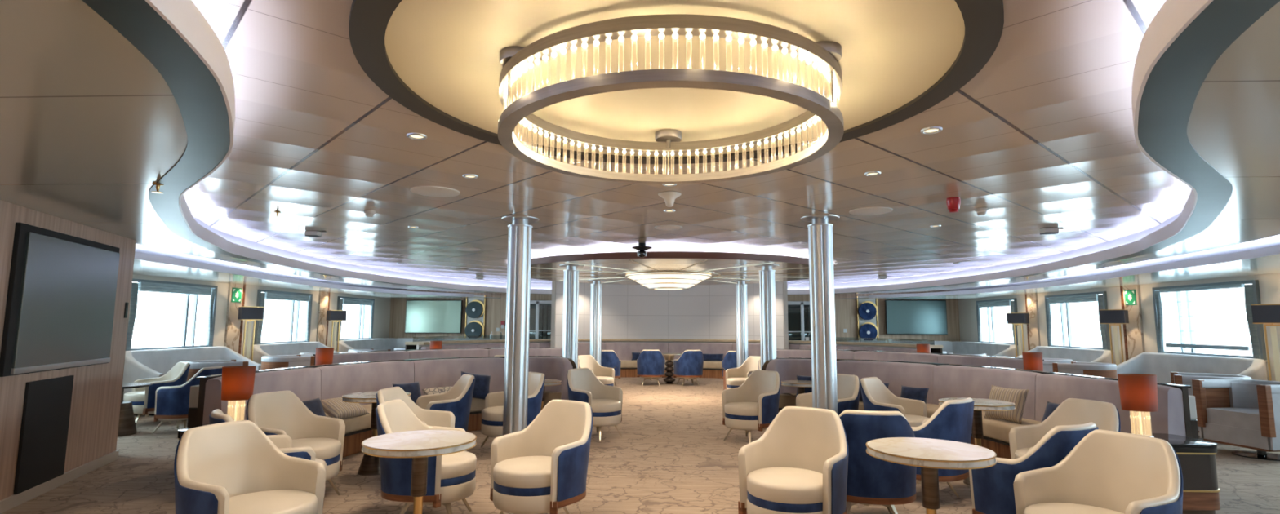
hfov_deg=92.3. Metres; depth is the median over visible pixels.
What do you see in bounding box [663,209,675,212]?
recessed light
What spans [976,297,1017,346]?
window
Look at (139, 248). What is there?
light strip
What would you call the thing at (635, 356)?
cushion
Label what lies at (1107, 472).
tub chair
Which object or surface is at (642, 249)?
security camera
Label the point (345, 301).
blind
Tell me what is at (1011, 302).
curtain
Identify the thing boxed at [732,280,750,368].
column
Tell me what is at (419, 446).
pedestal table
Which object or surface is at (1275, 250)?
trim
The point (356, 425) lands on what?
seat cushion
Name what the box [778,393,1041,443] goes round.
seat cushion
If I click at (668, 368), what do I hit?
table
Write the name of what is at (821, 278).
column
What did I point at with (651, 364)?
tub chair
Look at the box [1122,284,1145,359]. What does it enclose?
trim
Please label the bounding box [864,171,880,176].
recessed light
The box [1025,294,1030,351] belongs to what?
trim
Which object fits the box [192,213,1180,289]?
trim
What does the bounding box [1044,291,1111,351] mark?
window
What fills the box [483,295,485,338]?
trim
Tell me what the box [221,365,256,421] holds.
table lamp
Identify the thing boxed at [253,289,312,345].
window
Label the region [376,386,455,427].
tub chair
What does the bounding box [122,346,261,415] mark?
sofa
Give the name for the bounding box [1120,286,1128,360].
trim
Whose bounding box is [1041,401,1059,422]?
cushion
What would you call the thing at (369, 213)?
smoke detector
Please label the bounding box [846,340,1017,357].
sofa
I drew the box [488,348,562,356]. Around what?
cushion
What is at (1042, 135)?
ceiling
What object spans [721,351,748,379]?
tub chair
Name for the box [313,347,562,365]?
banquette
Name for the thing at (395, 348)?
barrel armchair
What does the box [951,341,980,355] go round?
cushion
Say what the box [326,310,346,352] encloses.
floor lamp
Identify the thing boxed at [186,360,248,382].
barrel armchair
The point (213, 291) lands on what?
curtain
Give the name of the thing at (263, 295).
curtain
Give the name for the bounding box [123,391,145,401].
seat cushion
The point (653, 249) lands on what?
trim
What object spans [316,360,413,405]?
cushion
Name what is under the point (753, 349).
cushion
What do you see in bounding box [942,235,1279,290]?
ceiling
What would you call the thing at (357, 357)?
cushion
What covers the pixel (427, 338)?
glass screen
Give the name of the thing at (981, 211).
smoke detector
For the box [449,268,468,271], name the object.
ceiling speaker
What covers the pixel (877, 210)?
ceiling speaker
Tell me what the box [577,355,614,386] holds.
tub chair
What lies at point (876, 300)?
trim
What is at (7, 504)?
baseboard
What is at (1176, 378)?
table
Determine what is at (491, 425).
tub chair
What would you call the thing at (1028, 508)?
seat cushion
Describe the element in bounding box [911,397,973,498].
tub chair
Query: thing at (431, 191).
ceiling speaker
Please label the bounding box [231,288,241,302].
safety sign
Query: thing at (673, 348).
cushion
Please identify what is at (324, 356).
table lamp
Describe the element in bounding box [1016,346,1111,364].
sofa
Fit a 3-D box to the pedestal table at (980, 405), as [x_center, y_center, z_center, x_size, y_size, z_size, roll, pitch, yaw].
[3.029,1.664,5.508,0.608,0.720,0.608,0,-6,3]
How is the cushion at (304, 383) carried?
on the banquette at (322, 382)
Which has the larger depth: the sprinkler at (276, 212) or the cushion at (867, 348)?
the cushion at (867, 348)
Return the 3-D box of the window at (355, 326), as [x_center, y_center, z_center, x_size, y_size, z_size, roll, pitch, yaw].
[-7.742,1.698,16.689,0.174,1.174,1.940,0,-6,3]
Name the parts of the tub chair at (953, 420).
rail, leg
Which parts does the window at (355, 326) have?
pane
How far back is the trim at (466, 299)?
18.63 m
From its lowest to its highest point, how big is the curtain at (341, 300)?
1.070 m
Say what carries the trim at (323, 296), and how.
attached to the wall at (381, 322)
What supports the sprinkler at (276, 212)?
attached to the ceiling at (1042, 135)
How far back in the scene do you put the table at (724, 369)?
12.32 m
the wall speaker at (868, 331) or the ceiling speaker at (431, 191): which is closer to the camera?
the ceiling speaker at (431, 191)
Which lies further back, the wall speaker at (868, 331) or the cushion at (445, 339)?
the cushion at (445, 339)
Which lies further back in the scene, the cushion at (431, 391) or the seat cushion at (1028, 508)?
the cushion at (431, 391)
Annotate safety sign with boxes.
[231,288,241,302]
[1124,289,1136,305]
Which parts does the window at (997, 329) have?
pane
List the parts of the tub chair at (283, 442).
panel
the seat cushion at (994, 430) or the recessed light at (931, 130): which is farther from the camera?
the seat cushion at (994, 430)
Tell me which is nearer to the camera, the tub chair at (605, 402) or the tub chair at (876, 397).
the tub chair at (876, 397)
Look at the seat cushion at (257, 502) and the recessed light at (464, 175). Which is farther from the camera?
the recessed light at (464, 175)
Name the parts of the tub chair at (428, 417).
panel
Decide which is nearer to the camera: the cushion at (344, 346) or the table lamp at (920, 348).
the table lamp at (920, 348)
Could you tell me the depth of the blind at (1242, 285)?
9.63 m
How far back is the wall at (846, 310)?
18.27 m
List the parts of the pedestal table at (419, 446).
post, post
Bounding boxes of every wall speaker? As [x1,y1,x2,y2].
[464,320,484,338]
[465,300,484,318]
[857,301,877,319]
[858,322,878,341]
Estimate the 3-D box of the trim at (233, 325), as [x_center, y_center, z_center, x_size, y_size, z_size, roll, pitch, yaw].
[-7.934,1.599,11.955,0.040,2.150,0.360,0,-6,3]
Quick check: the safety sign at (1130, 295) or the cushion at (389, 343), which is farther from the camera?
the cushion at (389, 343)
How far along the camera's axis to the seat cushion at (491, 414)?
6.78 m
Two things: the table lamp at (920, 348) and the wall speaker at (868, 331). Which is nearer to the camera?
the table lamp at (920, 348)
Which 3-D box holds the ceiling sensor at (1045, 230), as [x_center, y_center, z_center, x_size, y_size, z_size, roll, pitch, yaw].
[4.774,-0.302,7.113,0.240,0.067,0.110,0,-6,3]
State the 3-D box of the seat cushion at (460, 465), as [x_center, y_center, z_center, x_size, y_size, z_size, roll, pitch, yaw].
[-1.465,1.496,4.457,0.540,0.112,0.540,0,-6,1]
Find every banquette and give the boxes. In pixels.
[186,355,576,457]
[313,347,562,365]
[761,357,1199,459]
[776,349,1044,369]
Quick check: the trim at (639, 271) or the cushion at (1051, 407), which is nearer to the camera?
the cushion at (1051, 407)
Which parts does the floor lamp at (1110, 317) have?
lamp shade, trim, brass frame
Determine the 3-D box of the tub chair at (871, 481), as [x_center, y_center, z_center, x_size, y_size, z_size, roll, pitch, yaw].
[1.633,1.486,4.423,0.676,0.825,0.716,-1,-6,11]
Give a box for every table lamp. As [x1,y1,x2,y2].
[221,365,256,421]
[315,347,333,365]
[430,341,442,349]
[915,344,929,353]
[1022,352,1043,371]
[1117,373,1158,437]
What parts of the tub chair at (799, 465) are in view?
post, seat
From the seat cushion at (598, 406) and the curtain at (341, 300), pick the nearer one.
the seat cushion at (598, 406)
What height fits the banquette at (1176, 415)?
0.918 m
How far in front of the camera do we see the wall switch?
6.34 m
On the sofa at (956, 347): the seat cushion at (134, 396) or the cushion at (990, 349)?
the cushion at (990, 349)
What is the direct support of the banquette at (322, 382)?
on the floor
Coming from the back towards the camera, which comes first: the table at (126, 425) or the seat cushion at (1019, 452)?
the table at (126, 425)
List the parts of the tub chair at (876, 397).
panel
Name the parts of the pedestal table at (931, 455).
post, post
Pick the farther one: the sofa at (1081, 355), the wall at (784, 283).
the wall at (784, 283)
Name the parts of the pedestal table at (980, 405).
post, post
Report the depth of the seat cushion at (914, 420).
6.33 m
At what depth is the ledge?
15.31 m
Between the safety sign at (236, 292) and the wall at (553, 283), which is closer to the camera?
the safety sign at (236, 292)
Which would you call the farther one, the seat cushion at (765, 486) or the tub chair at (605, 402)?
the tub chair at (605, 402)
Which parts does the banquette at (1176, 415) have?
rail, post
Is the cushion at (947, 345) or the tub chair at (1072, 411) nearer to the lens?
the tub chair at (1072, 411)
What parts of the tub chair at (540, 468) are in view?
post, seat, post, leg, rail, panel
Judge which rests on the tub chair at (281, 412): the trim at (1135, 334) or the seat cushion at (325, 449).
the seat cushion at (325, 449)
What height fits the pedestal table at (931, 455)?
0.720 m
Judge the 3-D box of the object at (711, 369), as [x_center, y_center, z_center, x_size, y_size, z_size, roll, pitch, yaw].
[0.696,2.601,14.993,10.895,0.900,4.094,0,-6,3]
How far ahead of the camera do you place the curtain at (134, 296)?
9.69 m
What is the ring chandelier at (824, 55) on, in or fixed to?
hanging from the ceiling at (1042, 135)
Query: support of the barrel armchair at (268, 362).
on the floor
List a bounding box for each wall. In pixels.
[0,200,136,500]
[132,274,391,359]
[389,289,959,342]
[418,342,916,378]
[550,281,555,347]
[555,281,784,349]
[782,281,788,349]
[958,273,1279,381]
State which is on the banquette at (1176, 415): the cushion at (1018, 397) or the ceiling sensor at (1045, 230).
the cushion at (1018, 397)
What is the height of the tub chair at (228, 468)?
0.825 m
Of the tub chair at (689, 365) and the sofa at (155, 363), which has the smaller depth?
the sofa at (155, 363)
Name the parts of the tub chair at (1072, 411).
panel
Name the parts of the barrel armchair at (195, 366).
post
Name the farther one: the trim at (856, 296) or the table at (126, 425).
the trim at (856, 296)
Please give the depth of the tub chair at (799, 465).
4.02 m
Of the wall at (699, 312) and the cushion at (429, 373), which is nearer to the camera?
the cushion at (429, 373)
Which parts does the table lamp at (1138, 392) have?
lamp shade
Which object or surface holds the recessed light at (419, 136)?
in the ceiling at (1042, 135)
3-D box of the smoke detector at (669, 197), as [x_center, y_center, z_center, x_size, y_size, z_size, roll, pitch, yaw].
[0.257,-0.492,5.329,0.202,0.116,0.202,0,-6,3]
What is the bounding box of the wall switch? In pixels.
[123,302,128,318]
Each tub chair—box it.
[123,362,190,425]
[151,365,222,434]
[173,420,326,513]
[208,409,326,496]
[246,391,345,495]
[375,400,476,513]
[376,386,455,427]
[416,374,475,432]
[480,372,545,447]
[489,400,592,513]
[566,368,622,441]
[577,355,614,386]
[601,350,621,386]
[636,350,665,386]
[673,350,703,386]
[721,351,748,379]
[721,369,780,443]
[725,355,760,389]
[737,406,848,513]
[758,358,760,370]
[795,373,860,416]
[839,409,916,513]
[859,377,928,426]
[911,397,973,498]
[968,422,1098,513]
[1008,398,1120,459]
[1013,430,1182,513]
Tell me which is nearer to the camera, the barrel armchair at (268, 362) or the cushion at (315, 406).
the cushion at (315, 406)
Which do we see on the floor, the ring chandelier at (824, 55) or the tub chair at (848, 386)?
the tub chair at (848, 386)
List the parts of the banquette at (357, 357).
rail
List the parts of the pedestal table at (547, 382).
post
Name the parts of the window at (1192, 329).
pane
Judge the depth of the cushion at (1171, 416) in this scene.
5.53 m
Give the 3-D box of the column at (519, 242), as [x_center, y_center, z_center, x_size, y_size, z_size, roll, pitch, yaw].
[-1.300,0.843,6.514,0.400,2.530,0.400,0,-6,3]
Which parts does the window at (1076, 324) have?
pane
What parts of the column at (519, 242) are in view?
ceiling plate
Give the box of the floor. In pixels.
[0,377,1279,513]
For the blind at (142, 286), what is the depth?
10.47 m
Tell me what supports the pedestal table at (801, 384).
on the floor
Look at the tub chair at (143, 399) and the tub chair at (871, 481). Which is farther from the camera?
the tub chair at (143, 399)
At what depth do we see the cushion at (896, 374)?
8.09 m
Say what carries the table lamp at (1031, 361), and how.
on the cabinet
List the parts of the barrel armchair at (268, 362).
arm panel, post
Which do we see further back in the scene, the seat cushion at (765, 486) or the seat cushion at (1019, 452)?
the seat cushion at (1019, 452)
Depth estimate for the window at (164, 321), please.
10.61 m
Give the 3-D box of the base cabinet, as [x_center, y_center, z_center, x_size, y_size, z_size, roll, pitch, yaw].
[-3.391,1.665,5.010,0.540,0.550,0.480,0,-6,3]
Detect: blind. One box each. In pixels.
[137,281,211,295]
[264,292,309,302]
[342,297,372,306]
[978,300,1011,307]
[1048,293,1097,304]
[1159,283,1249,351]
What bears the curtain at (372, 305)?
hanging from the window at (355, 326)
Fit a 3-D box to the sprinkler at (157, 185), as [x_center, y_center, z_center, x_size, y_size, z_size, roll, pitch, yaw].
[-3.006,-0.430,3.832,0.060,0.057,0.060,0,-6,3]
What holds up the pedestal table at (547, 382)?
on the floor
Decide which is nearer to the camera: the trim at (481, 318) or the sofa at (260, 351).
the sofa at (260, 351)
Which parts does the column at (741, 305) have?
ceiling plate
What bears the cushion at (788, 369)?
on the banquette at (1176, 415)
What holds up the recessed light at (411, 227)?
in the ceiling at (1042, 135)
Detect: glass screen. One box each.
[413,335,529,342]
[880,337,934,345]
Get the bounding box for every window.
[130,278,217,351]
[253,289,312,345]
[336,296,374,342]
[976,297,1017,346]
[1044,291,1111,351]
[1151,280,1267,362]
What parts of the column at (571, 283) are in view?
ceiling plate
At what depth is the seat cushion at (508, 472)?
4.06 m
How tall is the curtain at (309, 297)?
1.070 m
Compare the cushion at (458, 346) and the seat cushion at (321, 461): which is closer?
the seat cushion at (321, 461)
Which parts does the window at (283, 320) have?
pane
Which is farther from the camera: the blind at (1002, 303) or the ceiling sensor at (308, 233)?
the blind at (1002, 303)
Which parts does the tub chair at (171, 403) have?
post, leg, rail, seat, leg, panel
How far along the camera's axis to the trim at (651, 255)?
9.15 m
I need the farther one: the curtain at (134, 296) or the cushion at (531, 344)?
the cushion at (531, 344)
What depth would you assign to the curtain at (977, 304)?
16.72 m
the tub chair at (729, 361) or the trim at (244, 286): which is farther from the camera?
the tub chair at (729, 361)
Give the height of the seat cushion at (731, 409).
0.112 m
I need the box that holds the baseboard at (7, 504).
[0,450,119,513]
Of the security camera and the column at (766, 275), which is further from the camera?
the column at (766, 275)
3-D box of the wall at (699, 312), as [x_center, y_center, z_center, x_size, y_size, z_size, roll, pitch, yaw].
[0.779,1.979,16.793,6.140,2.530,1.387,0,-6,3]
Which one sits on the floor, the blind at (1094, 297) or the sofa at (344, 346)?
the sofa at (344, 346)
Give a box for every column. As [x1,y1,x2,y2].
[501,215,538,435]
[559,264,583,368]
[587,280,605,366]
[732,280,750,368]
[754,264,779,370]
[800,214,839,414]
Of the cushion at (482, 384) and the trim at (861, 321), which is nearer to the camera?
the cushion at (482, 384)
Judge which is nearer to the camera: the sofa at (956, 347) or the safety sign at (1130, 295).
the safety sign at (1130, 295)
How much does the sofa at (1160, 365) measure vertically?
0.955 m
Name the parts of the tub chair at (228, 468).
panel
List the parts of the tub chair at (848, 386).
panel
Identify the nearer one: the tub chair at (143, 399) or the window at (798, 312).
the tub chair at (143, 399)
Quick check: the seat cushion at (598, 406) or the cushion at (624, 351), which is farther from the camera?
the cushion at (624, 351)
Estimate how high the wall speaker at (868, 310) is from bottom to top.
0.555 m
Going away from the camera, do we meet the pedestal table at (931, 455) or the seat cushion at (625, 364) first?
the pedestal table at (931, 455)
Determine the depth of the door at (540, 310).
18.54 m
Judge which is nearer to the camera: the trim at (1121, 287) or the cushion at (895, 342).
the trim at (1121, 287)
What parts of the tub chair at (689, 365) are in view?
seat, rail, panel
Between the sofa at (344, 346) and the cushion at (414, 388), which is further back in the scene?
the sofa at (344, 346)
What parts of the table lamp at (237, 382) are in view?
lamp shade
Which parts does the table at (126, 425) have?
post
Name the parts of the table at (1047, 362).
arm panel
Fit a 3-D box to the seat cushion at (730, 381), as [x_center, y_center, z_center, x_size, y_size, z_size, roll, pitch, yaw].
[1.822,2.231,11.022,0.540,0.112,0.540,4,-7,-32]
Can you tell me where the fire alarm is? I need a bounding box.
[946,196,960,213]
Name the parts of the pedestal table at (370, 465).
post, post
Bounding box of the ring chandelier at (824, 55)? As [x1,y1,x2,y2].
[497,13,844,183]
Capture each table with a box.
[117,382,151,436]
[342,391,411,475]
[361,430,476,513]
[540,379,561,411]
[662,353,682,384]
[722,368,733,390]
[781,380,812,395]
[866,437,996,513]
[938,397,1015,485]
[1020,357,1072,372]
[1130,433,1220,513]
[1169,372,1251,443]
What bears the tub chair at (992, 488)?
on the floor
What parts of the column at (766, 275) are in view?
ceiling plate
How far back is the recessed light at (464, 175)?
4.71 m
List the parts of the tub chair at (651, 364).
seat, panel, rail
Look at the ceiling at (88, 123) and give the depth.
2.77 m
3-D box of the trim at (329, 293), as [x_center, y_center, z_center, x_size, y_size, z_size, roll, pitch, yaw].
[-7.786,1.962,15.267,0.030,2.150,0.050,0,-6,3]
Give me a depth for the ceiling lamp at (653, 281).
11.42 m
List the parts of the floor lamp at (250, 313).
brass frame, lamp shade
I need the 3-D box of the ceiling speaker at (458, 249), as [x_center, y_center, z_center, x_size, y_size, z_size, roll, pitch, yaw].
[-2.618,-0.113,9.399,0.367,0.012,0.367,0,-6,3]
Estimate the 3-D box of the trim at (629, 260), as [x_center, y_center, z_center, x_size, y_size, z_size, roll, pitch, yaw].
[0.557,0.357,12.020,5.751,0.008,5.751,0,-6,3]
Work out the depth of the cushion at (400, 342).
18.37 m
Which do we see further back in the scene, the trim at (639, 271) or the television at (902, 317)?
the television at (902, 317)
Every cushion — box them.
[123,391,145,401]
[202,368,320,424]
[228,490,317,513]
[292,438,341,460]
[302,398,325,417]
[315,458,326,471]
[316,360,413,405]
[320,397,369,419]
[324,391,561,434]
[332,351,409,364]
[336,339,372,352]
[369,337,396,351]
[392,382,421,404]
[395,337,413,347]
[407,348,488,359]
[413,357,504,395]
[421,344,476,349]
[422,386,452,395]
[440,451,476,479]
[444,338,495,340]
[461,371,491,399]
[475,342,539,348]
[481,406,503,422]
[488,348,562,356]
[493,456,551,488]
[528,357,573,400]
[539,342,604,355]
[591,399,621,413]
[595,376,613,384]
[604,342,668,360]
[620,360,722,368]
[631,352,640,360]
[668,342,732,359]
[702,354,724,361]
[724,402,758,416]
[726,377,746,386]
[732,343,799,356]
[746,467,822,504]
[765,359,811,394]
[776,350,853,359]
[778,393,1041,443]
[795,375,812,397]
[800,344,866,351]
[836,360,934,404]
[846,340,900,343]
[853,351,938,363]
[858,383,888,400]
[865,346,916,352]
[899,341,952,354]
[900,386,928,404]
[905,414,928,426]
[933,365,1042,420]
[937,355,1023,369]
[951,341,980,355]
[978,342,1017,357]
[984,385,1029,424]
[1014,448,1030,459]
[1023,502,1124,513]
[1035,373,1186,436]
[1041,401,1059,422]
[1206,408,1261,431]
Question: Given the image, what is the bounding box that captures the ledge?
[404,338,942,353]
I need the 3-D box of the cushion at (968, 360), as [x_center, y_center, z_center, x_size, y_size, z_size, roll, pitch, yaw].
[5.451,1.885,9.677,0.283,0.610,1.757,2,-7,-19]
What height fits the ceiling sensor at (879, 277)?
0.067 m
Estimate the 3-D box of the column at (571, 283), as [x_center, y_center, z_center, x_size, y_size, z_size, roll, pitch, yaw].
[-1.136,1.314,10.030,0.400,2.360,0.400,0,-6,3]
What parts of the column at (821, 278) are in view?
ceiling plate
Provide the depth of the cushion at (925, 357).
11.17 m
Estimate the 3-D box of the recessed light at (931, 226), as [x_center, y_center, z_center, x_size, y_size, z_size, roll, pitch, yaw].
[3.357,-0.350,6.982,0.117,0.012,0.117,0,-6,3]
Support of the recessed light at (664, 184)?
in the ceiling at (1042, 135)
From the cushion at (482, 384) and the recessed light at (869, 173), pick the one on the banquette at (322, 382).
the cushion at (482, 384)
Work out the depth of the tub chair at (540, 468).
4.19 m
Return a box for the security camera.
[631,243,652,257]
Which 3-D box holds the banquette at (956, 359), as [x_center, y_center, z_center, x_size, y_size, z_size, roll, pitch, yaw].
[4.303,2.142,10.728,1.582,0.918,4.866,6,-9,-43]
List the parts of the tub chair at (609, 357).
panel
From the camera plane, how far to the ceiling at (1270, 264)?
9.31 m
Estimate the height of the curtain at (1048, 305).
1.070 m
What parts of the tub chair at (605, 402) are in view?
panel, leg, seat, leg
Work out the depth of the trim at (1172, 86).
2.38 m
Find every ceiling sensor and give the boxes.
[304,231,326,237]
[878,275,889,279]
[1039,227,1063,234]
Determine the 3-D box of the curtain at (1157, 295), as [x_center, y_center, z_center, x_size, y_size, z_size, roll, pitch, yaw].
[8.957,1.117,10.590,0.040,1.070,0.140,0,-6,3]
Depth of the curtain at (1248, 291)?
8.91 m
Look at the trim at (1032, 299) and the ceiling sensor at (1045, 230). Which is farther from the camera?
the trim at (1032, 299)
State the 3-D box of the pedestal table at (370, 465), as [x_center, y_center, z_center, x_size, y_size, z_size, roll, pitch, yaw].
[-2.512,1.673,5.834,0.608,0.720,0.608,0,-6,3]
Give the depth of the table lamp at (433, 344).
12.75 m
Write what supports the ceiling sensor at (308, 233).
attached to the ceiling at (1042, 135)
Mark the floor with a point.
(671, 455)
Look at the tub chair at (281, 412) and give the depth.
5.12 m
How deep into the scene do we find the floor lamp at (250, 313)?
11.84 m
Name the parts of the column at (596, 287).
ceiling plate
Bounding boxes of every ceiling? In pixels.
[0,0,1279,295]
[133,259,501,298]
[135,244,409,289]
[183,0,1191,284]
[530,258,808,284]
[840,253,1279,299]
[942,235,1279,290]
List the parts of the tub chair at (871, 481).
leg, rail, leg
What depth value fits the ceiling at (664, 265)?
10.72 m
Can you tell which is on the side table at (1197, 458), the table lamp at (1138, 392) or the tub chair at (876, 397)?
the table lamp at (1138, 392)
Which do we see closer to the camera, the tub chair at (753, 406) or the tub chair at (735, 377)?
the tub chair at (753, 406)
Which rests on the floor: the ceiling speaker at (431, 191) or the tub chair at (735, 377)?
the tub chair at (735, 377)
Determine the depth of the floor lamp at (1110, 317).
11.10 m
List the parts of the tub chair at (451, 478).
panel, leg, rail, post, seat, leg, leg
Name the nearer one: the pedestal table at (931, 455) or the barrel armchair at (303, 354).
the pedestal table at (931, 455)
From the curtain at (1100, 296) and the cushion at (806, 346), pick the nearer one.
the curtain at (1100, 296)
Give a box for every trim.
[82,0,1279,294]
[134,251,474,297]
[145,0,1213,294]
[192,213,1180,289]
[223,283,243,353]
[238,284,245,355]
[315,292,328,346]
[325,293,330,346]
[348,0,1004,164]
[464,298,467,338]
[466,295,484,338]
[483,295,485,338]
[530,251,808,284]
[530,259,808,284]
[531,248,808,258]
[617,271,720,277]
[856,296,859,341]
[857,296,876,341]
[868,244,1279,297]
[875,299,878,341]
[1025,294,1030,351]
[1026,293,1040,350]
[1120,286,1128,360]
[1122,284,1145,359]
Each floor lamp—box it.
[237,306,263,360]
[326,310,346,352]
[1006,312,1029,356]
[1099,309,1128,365]
[1250,304,1279,382]
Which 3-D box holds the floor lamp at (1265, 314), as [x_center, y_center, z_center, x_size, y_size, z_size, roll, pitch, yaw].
[8.468,1.485,8.165,0.362,1.704,0.362,6,-8,-42]
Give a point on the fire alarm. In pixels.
(953, 203)
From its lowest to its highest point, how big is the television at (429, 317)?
1.000 m
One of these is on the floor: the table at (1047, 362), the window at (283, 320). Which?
the table at (1047, 362)
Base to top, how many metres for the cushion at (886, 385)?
0.244 m
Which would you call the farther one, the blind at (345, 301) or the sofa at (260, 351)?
the blind at (345, 301)
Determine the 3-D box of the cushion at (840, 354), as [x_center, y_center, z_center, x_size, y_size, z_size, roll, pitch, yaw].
[3.270,2.129,11.996,1.758,0.610,0.301,-1,-6,13]
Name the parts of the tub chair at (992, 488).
rail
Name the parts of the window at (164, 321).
pane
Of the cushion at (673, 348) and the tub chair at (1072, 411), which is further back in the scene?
the cushion at (673, 348)
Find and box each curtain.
[125,282,137,351]
[207,288,215,346]
[256,292,265,344]
[306,296,311,342]
[337,298,342,340]
[369,301,373,338]
[976,302,981,342]
[1010,300,1015,344]
[1045,298,1052,346]
[1097,294,1106,350]
[1154,290,1164,353]
[1244,284,1260,359]
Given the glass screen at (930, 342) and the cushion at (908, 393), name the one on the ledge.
the glass screen at (930, 342)
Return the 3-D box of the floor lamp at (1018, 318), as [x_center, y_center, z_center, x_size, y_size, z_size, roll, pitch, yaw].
[8.767,2.146,14.182,0.362,1.704,0.362,6,-8,-42]
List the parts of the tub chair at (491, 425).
leg, seat, panel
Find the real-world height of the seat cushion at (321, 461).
0.112 m
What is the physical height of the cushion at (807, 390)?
0.285 m
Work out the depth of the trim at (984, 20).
2.75 m
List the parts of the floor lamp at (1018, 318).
lamp shade, brass frame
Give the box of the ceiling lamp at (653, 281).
[625,272,711,290]
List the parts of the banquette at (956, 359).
rail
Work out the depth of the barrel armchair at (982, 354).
12.98 m
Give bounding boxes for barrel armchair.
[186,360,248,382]
[261,355,315,370]
[299,351,337,356]
[348,348,391,352]
[394,347,405,351]
[947,352,986,355]
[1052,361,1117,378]
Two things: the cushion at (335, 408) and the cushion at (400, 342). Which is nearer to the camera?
the cushion at (335, 408)
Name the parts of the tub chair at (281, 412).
panel, seat, leg, post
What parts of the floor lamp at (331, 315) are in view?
brass frame, lamp shade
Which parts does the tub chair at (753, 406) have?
leg, seat, leg, post, rail, panel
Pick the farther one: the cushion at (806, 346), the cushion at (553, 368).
the cushion at (806, 346)
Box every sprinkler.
[151,182,164,193]
[273,211,280,217]
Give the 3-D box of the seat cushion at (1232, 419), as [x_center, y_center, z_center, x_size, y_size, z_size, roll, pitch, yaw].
[6.749,1.773,6.737,0.589,0.165,0.544,1,-6,-9]
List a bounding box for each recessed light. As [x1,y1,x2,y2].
[406,132,426,140]
[408,226,418,228]
[462,173,478,178]
[662,183,676,186]
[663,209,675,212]
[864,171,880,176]
[920,126,942,134]
[929,225,941,227]
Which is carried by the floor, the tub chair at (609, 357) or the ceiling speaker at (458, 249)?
the tub chair at (609, 357)
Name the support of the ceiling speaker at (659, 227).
attached to the ceiling at (1042, 135)
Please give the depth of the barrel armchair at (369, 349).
13.73 m
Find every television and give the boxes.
[0,222,119,377]
[404,300,462,333]
[884,300,947,334]
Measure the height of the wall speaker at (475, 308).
0.555 m
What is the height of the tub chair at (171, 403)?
0.825 m
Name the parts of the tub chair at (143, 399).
leg, seat, post, rail, panel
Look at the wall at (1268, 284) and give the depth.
11.49 m
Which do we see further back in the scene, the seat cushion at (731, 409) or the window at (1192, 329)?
the window at (1192, 329)
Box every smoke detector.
[364,209,375,217]
[657,191,680,207]
[974,207,987,215]
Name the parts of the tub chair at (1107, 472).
panel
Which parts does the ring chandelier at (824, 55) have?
glass rod, tie rod, glass rod, bulb, glass rod, bulb, glass rod, bulb, glass rod, glass rod, glass rod, bulb, glass rod, glass rod, bulb, glass rod, glass rod, bulb, glass rod, glass rod, glass rod, bulb, glass rod, glass rod, bulb, glass rod, glass rod, glass rod, bulb, glass rod, glass rod, bulb, glass rod, bulb, glass rod, glass rod, bulb, glass rod, glass rod, glass rod, bulb, glass rod, glass rod, glass rod, bulb, glass rod, bulb, glass rod, glass rod, bulb, stem, tie rod, glass rod, bulb, glass rod, glass rod, bulb, glass rod, bulb, glass rod, glass rod, glass rod, glass rod, bulb, glass rod, bulb, glass rod, glass rod, glass rod, glass rod, bulb, glass rod, bulb, glass rod, glass rod, bulb, glass rod, glass rod, glass rod, bulb, glass rod, glass rod, bulb, glass rod, glass rod, glass rod, bulb, glass rod, glass rod, bulb, glass rod, glass rod, bulb, glass rod, glass rod, glass rod, bulb, glass rod, glass rod, bulb, glass rod, glass rod, glass rod, glass rod, tie rod, glass rod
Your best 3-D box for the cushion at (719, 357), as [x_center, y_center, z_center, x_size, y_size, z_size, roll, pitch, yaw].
[1.919,2.692,16.480,0.660,0.193,0.137,-1,-6,9]
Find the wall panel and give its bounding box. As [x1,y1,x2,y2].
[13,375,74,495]
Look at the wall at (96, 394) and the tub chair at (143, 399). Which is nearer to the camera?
the wall at (96, 394)
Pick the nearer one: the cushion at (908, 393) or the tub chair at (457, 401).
the tub chair at (457, 401)
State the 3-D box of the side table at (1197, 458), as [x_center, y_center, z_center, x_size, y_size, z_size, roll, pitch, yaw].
[3.941,1.662,4.670,0.600,0.550,0.480,0,-6,3]
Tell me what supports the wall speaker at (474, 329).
attached to the wall at (846, 310)
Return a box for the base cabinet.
[177,423,209,439]
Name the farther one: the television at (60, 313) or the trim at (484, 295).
the trim at (484, 295)
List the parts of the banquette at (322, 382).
post, rail, panel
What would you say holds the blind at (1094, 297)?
attached to the window at (1076, 324)
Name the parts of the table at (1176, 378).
post, post, arm panel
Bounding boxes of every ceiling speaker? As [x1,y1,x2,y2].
[409,186,460,197]
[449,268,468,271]
[456,248,480,251]
[654,225,682,230]
[848,206,893,215]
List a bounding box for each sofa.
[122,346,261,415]
[253,342,337,364]
[336,337,495,352]
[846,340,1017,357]
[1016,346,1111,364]
[1116,352,1267,383]
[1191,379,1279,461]
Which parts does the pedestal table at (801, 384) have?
post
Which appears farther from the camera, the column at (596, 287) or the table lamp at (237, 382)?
the column at (596, 287)
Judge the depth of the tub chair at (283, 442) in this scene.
4.00 m
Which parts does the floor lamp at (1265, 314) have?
trim, lamp shade, trim, brass frame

